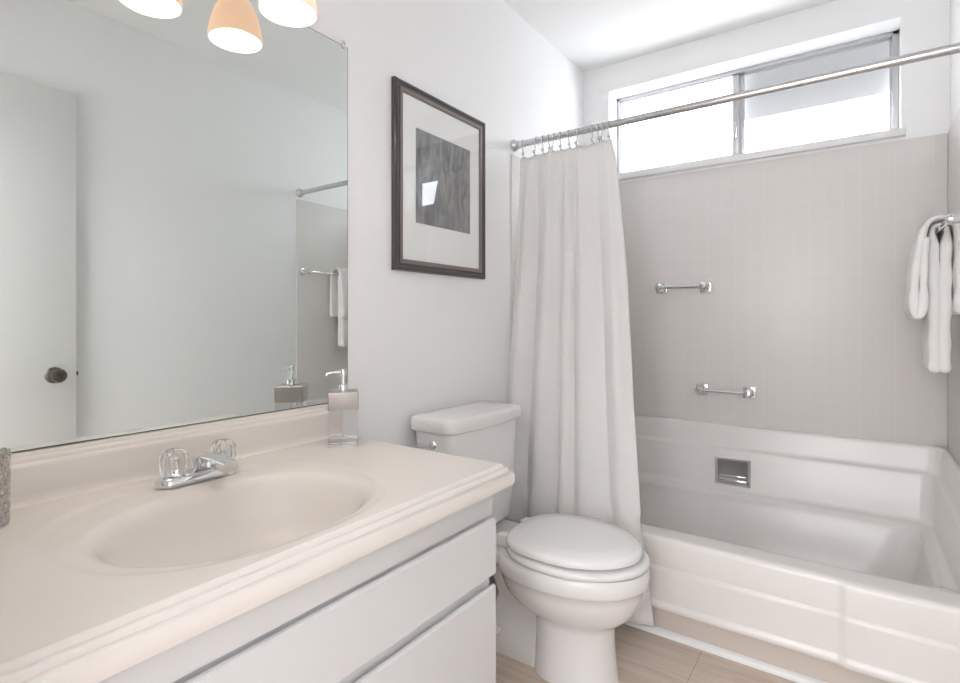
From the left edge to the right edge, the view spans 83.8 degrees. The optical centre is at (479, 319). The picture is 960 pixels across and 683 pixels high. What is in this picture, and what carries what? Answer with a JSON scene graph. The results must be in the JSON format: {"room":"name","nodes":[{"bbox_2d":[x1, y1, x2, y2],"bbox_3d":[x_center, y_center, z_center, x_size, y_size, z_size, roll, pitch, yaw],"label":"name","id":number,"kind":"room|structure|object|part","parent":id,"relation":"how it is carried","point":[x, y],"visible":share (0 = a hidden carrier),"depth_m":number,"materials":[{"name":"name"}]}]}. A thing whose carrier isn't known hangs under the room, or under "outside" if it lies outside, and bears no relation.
{"room":"bathroom","nodes":[
{"label":"bathroom","id":0,"kind":"room"},
{"bbox_2d":[16,0,583,452],"bbox_3d":[-0.726,-0.139,1.242,0.158,2.440,4.585,0,0,35],"label":"wall","id":1,"kind":"structure","parent":0,"point":[418,343],"depth_m":1.91,"materials":[{"name":"white paint"}]},
{"bbox_2d":[0,404,344,511],"bbox_3d":[-0.670,0.286,1.172,0.028,0.094,0.930,0,0,35],"label":"backsplash","id":2,"kind":"structure","parent":1,"relation":"attached to","point":[37,476],"depth_m":1.11,"materials":[{"name":"stone"}]},
{"bbox_2d":[0,0,347,453],"bbox_3d":[-0.668,-0.289,1.190,0.012,1.056,0.963,0,0,35],"label":"wall mirror","id":3,"kind":"object","parent":1,"relation":"attached to","point":[174,173],"visible":0.99,"depth_m":1.16,"materials":[{"name":"grey mirror"}]},
{"bbox_2d":[258,0,316,27],"bbox_3d":[-0.604,-0.846,1.130,0.186,0.216,0.554,0,0,35],"label":"vanity light","id":4,"kind":"object","parent":1,"relation":"attached to","point":[289,13],"visible":1,"depth_m":1.33,"materials":[{"name":"white glass"}]},
{"bbox_3d":[-0.461,-0.805,1.286,0.052,0.085,0.052,0,0,35],"label":"bulb","id":5,"kind":"part","parent":4,"relation":"part of","materials":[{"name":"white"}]},
{"bbox_2d":[391,76,484,278],"bbox_3d":[-0.131,-0.474,1.940,0.020,0.626,0.512,0,0,35],"label":"framed picture","id":6,"kind":"object","parent":1,"relation":"attached to","point":[438,149],"visible":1,"depth_m":1.91,"materials":[{"name":"grey wood"}]},
{"bbox_2d":[416,128,469,233],"bbox_3d":[-0.130,-0.491,1.947,0.002,0.334,0.322,0,0,35],"label":"art print","id":7,"kind":"object","parent":6,"relation":"attached to","point":[442,160],"depth_m":1.93},
{"bbox_2d":[489,576,494,584],"bbox_3d":[-0.173,1.036,1.889,0.012,0.090,0.820,0,0,35],"label":"baseboard","id":8,"kind":"structure","parent":1,"relation":"attached to","point":[491,579],"depth_m":2.19,"materials":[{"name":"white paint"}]},
{"bbox_2d":[510,42,959,151],"bbox_3d":[0.768,-0.762,1.908,1.524,0.054,0.054,0,0,35],"label":"shower rod","id":9,"kind":"object","parent":1,"relation":"attached to","point":[954,48],"visible":0.99,"depth_m":1.77,"materials":[{"name":"silver metal"}]},
{"bbox_2d":[590,123,593,143],"bbox_3d":[0.452,-0.738,2.130,0.014,0.085,0.042,0,0,35],"label":"curtain hook","id":10,"kind":"object","parent":9,"relation":"hanging from","point":[592,138],"visible":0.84,"depth_m":2.12,"materials":[{"name":"silver metal"}]},
{"bbox_2d":[607,120,610,140],"bbox_3d":[0.509,-0.738,2.089,0.014,0.085,0.042,0,0,35],"label":"curtain hook","id":11,"kind":"object","parent":9,"relation":"hanging from","point":[608,135],"visible":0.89,"depth_m":2.08,"materials":[{"name":"silver metal"}]},
{"bbox_3d":[0.191,-0.738,2.315,0.017,0.085,0.042,0,0,35],"label":"curtain hook","id":12,"kind":"object","parent":9,"relation":"hanging from","visible":0},
{"bbox_2d":[503,139,653,626],"bbox_3d":[0.370,0.168,2.058,0.653,1.749,0.255,0,0,35],"label":"shower curtain","id":13,"kind":"object","parent":12,"relation":"hanging from","point":[570,378],"visible":0.81,"depth_m":2.08,"materials":[{"name":"fabric"}]},
{"bbox_2d":[328,410,357,441],"bbox_3d":[-0.364,0.277,1.426,0.075,0.081,0.075,0,0,-15],"label":"glass bottle","id":14,"kind":"object","parent":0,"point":[354,438],"depth_m":1.42,"materials":[{"name":"clear glass"}]},
{"bbox_2d":[328,435,357,447],"bbox_3d":[-0.364,0.325,1.426,0.075,0.014,0.075,0,0,-15],"label":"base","id":15,"kind":"object","parent":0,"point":[336,441],"depth_m":1.40,"materials":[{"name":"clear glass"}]},
{"bbox_2d":[489,581,796,682],"bbox_3d":[-0.047,1.121,0.760,1.824,0.080,4.585,0,0,35],"label":"floor","id":16,"kind":"structure","parent":0,"point":[642,656],"depth_m":1.67,"materials":[{"name":"beige tile"}]},
{"bbox_2d":[98,495,495,682],"bbox_3d":[-0.457,0.734,1.014,0.558,0.694,0.920,0,0,35],"label":"vanity cabinet","id":17,"kind":"object","parent":16,"relation":"on","point":[419,607],"visible":0.52,"depth_m":0.94,"materials":[{"name":"white paint"}]},
{"bbox_2d":[0,404,514,682],"bbox_3d":[-0.435,0.355,1.017,0.590,0.230,0.950,0,0,35],"label":"countertop","id":18,"kind":"structure","parent":17,"relation":"on","point":[105,570],"depth_m":0.95,"materials":[{"name":"stone"}]},
{"bbox_2d":[0,448,10,527],"bbox_3d":[-0.795,0.272,0.853,0.072,0.120,0.072,0,0,35],"label":"glass tumbler","id":19,"kind":"object","parent":18,"relation":"on","point":[4,461],"visible":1,"depth_m":0.86,"materials":[{"name":"glass"}]},
{"bbox_2d":[155,439,239,488],"bbox_3d":[-0.552,0.298,1.101,0.154,0.071,0.167,0,0,35],"label":"faucet","id":20,"kind":"object","parent":18,"relation":"on","point":[175,468],"visible":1,"depth_m":1.08,"materials":[{"name":"silver metal"}]},
{"bbox_3d":[-0.622,0.288,1.087,0.051,0.052,0.053,0,0,35],"label":"knob","id":21,"kind":"part","parent":20,"relation":"part of","materials":[{"name":"clear plastic"}]},
{"bbox_3d":[-0.592,0.324,1.129,0.055,0.018,0.167,0,0,35],"label":"plate","id":22,"kind":"part","parent":20,"relation":"part of","materials":[{"name":"silver metal"}]},
{"bbox_3d":[-0.550,0.304,1.099,0.148,0.058,0.040,0,0,35],"label":"spout","id":23,"kind":"part","parent":20,"relation":"part of","materials":[{"name":"silver metal"}]},
{"bbox_3d":[-0.562,0.288,1.172,0.051,0.052,0.053,0,0,35],"label":"knob","id":24,"kind":"part","parent":20,"relation":"part of","materials":[{"name":"clear plastic"}]},
{"bbox_2d":[325,369,358,447],"bbox_3d":[-0.368,0.233,1.425,0.086,0.198,0.077,0,0,-15],"label":"soap dispenser","id":25,"kind":"object","parent":18,"relation":"on","point":[343,398],"visible":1,"depth_m":1.40,"materials":[{"name":"clear glass"}]},
{"bbox_3d":[-0.236,0.519,0.858,0.018,0.131,0.917,0,0,35],"label":"drawer","id":26,"kind":"part","parent":17,"relation":"part of","materials":[{"name":"white paint"}]},
{"bbox_3d":[-0.236,0.794,0.858,0.018,0.375,0.917,0,0,35],"label":"drawer","id":27,"kind":"part","parent":17,"relation":"part of","materials":[{"name":"white paint"}]},
{"bbox_2d":[411,400,649,682],"bbox_3d":[0.180,0.698,1.739,0.729,0.766,0.449,0,0,35],"label":"toilet","id":28,"kind":"object","parent":16,"relation":"on","point":[565,583],"visible":0.89,"depth_m":1.59,"materials":[{"name":"white ceramic"}]},
{"bbox_3d":[-0.177,0.405,1.732,0.076,0.028,0.024,0,0,35],"label":"flush lever","id":29,"kind":"part","parent":28,"relation":"part of","materials":[{"name":"silver metal"}]},
{"bbox_3d":[-0.031,0.339,1.892,0.207,0.049,0.444,0,0,35],"label":"tank lid","id":30,"kind":"part","parent":28,"relation":"part of","materials":[{"name":"white ceramic"}]},
{"bbox_3d":[-0.032,0.547,1.893,0.183,0.365,0.414,0,0,35],"label":"tank","id":31,"kind":"part","parent":28,"relation":"part of","materials":[{"name":"white ceramic"}]},
{"bbox_3d":[0.288,0.903,1.665,0.467,0.356,0.368,0,0,35],"label":"bowl","id":32,"kind":"part","parent":28,"relation":"part of","materials":[{"name":"white ceramic"}]},
{"bbox_3d":[0.297,0.680,1.659,0.405,0.034,0.350,0,0,35],"label":"lid","id":33,"kind":"part","parent":28,"relation":"part of","materials":[{"name":"white ceramic"}]},
{"bbox_3d":[0.304,0.713,1.655,0.429,0.022,0.370,0,0,35],"label":"seat","id":34,"kind":"part","parent":28,"relation":"part of","materials":[{"name":"white ceramic"}]},
{"bbox_2d":[634,415,959,682],"bbox_3d":[0.927,0.787,2.132,1.506,0.589,0.903,0,0,35],"label":"bathtub","id":35,"kind":"object","parent":16,"relation":"on","point":[839,562],"visible":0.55,"depth_m":1.88,"materials":[{"name":"white ceramic"}]},
{"bbox_2d":[715,455,750,488],"bbox_3d":[1.157,0.699,2.454,0.150,0.128,0.016,0,0,35],"label":"soap dish","id":36,"kind":"object","parent":35,"relation":"attached to","point":[728,470],"visible":1,"depth_m":2.46,"materials":[{"name":"silver metal"}]},
{"bbox_2d":[718,474,746,484],"bbox_3d":[1.156,0.731,2.454,0.118,0.029,0.015,0,0,35],"label":"tray","id":37,"kind":"object","parent":36,"relation":"on","point":[727,479],"depth_m":2.45,"materials":[{"name":"silver metal"}]},
{"bbox_3d":[0.692,1.031,1.802,1.506,0.100,0.016,0,0,35],"label":"panel","id":38,"kind":"part","parent":35,"relation":"part of","materials":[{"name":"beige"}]},
{"bbox_2d":[503,0,834,72],"bbox_3d":[-0.047,-1.399,0.760,1.824,0.080,4.585,0,0,35],"label":"ceiling","id":39,"kind":"structure","parent":0,"point":[592,34],"depth_m":2.43,"materials":[{"name":"white paint"}]},
{"bbox_2d":[624,621,825,682],"bbox_3d":[0.683,1.071,1.789,1.504,0.020,0.016,0,0,35],"label":"trim","id":40,"kind":"structure","parent":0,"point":[760,665],"depth_m":1.71,"materials":[{"name":"white paint"}]},
{"bbox_2d":[584,0,949,448],"bbox_3d":[1.234,-0.139,2.565,1.524,2.440,0.158,0,0,35],"label":"wall","id":41,"kind":"structure","parent":0,"point":[804,255],"depth_m":2.36,"materials":[{"name":"white tile"}]},
{"bbox_2d":[655,281,711,292],"bbox_3d":[0.982,-0.159,2.605,0.260,0.054,0.069,0,0,35],"label":"grab bar","id":42,"kind":"object","parent":41,"relation":"attached to","point":[705,286],"visible":1,"depth_m":2.58,"materials":[{"name":"silver metal"}]},
{"bbox_2d":[695,383,755,398],"bbox_3d":[1.137,0.335,2.495,0.260,0.054,0.069,0,0,35],"label":"grab bar","id":43,"kind":"object","parent":41,"relation":"attached to","point":[701,389],"visible":1,"depth_m":2.47,"materials":[{"name":"silver metal"}]},
{"bbox_2d":[617,30,905,180],"bbox_3d":[1.210,-0.991,2.596,1.329,0.515,0.213,0,0,35],"label":"window","id":44,"kind":"structure","parent":41,"relation":"in","point":[886,45],"depth_m":2.47,"materials":[{"name":"silver metal"}]},
{"bbox_3d":[1.020,-1.002,2.792,0.605,0.415,0.014,0,0,35],"label":"sash","id":45,"kind":"part","parent":44,"relation":"part of","materials":[{"name":"glass"}]},
{"bbox_3d":[1.191,-0.750,2.568,1.329,0.032,0.145,0,0,35],"label":"sill","id":46,"kind":"part","parent":44,"relation":"part of","materials":[{"name":"white paint"}]},
{"bbox_3d":[1.519,-1.002,2.455,0.610,0.415,0.012,0,0,35],"label":"sash","id":47,"kind":"part","parent":44,"relation":"part of","materials":[{"name":"glass"}]},
{"bbox_2d":[903,215,959,319],"bbox_3d":[1.512,-0.165,1.787,0.142,0.334,0.255,0,0,35],"label":"hand towel","id":48,"kind":"object","parent":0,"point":[916,299],"visible":0.8,"depth_m":1.71,"materials":[{"name":"white fabric"}]},
{"bbox_2d":[948,0,959,464],"bbox_3d":[0.632,-0.139,0.278,0.158,2.440,4.585,0,0,35],"label":"wall","id":49,"kind":"structure","parent":0,"point":[954,131],"depth_m":1.93,"materials":[{"name":"white paint"}]},
{"bbox_2d":[935,213,959,236],"bbox_3d":[1.534,-0.286,1.753,0.078,0.046,0.651,0,0,35],"label":"towel bar","id":50,"kind":"object","parent":49,"relation":"attached to","point":[952,218],"visible":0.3,"depth_m":1.52,"materials":[{"name":"silver metal"}]},
{"bbox_2d":[921,222,952,373],"bbox_3d":[1.533,-0.070,1.800,0.071,0.492,0.220,0,0,35],"label":"bath towel","id":51,"kind":"object","parent":50,"relation":"hanging from","point":[936,339],"visible":0.73,"depth_m":1.71,"materials":[{"name":"white fabric"}]}
]}

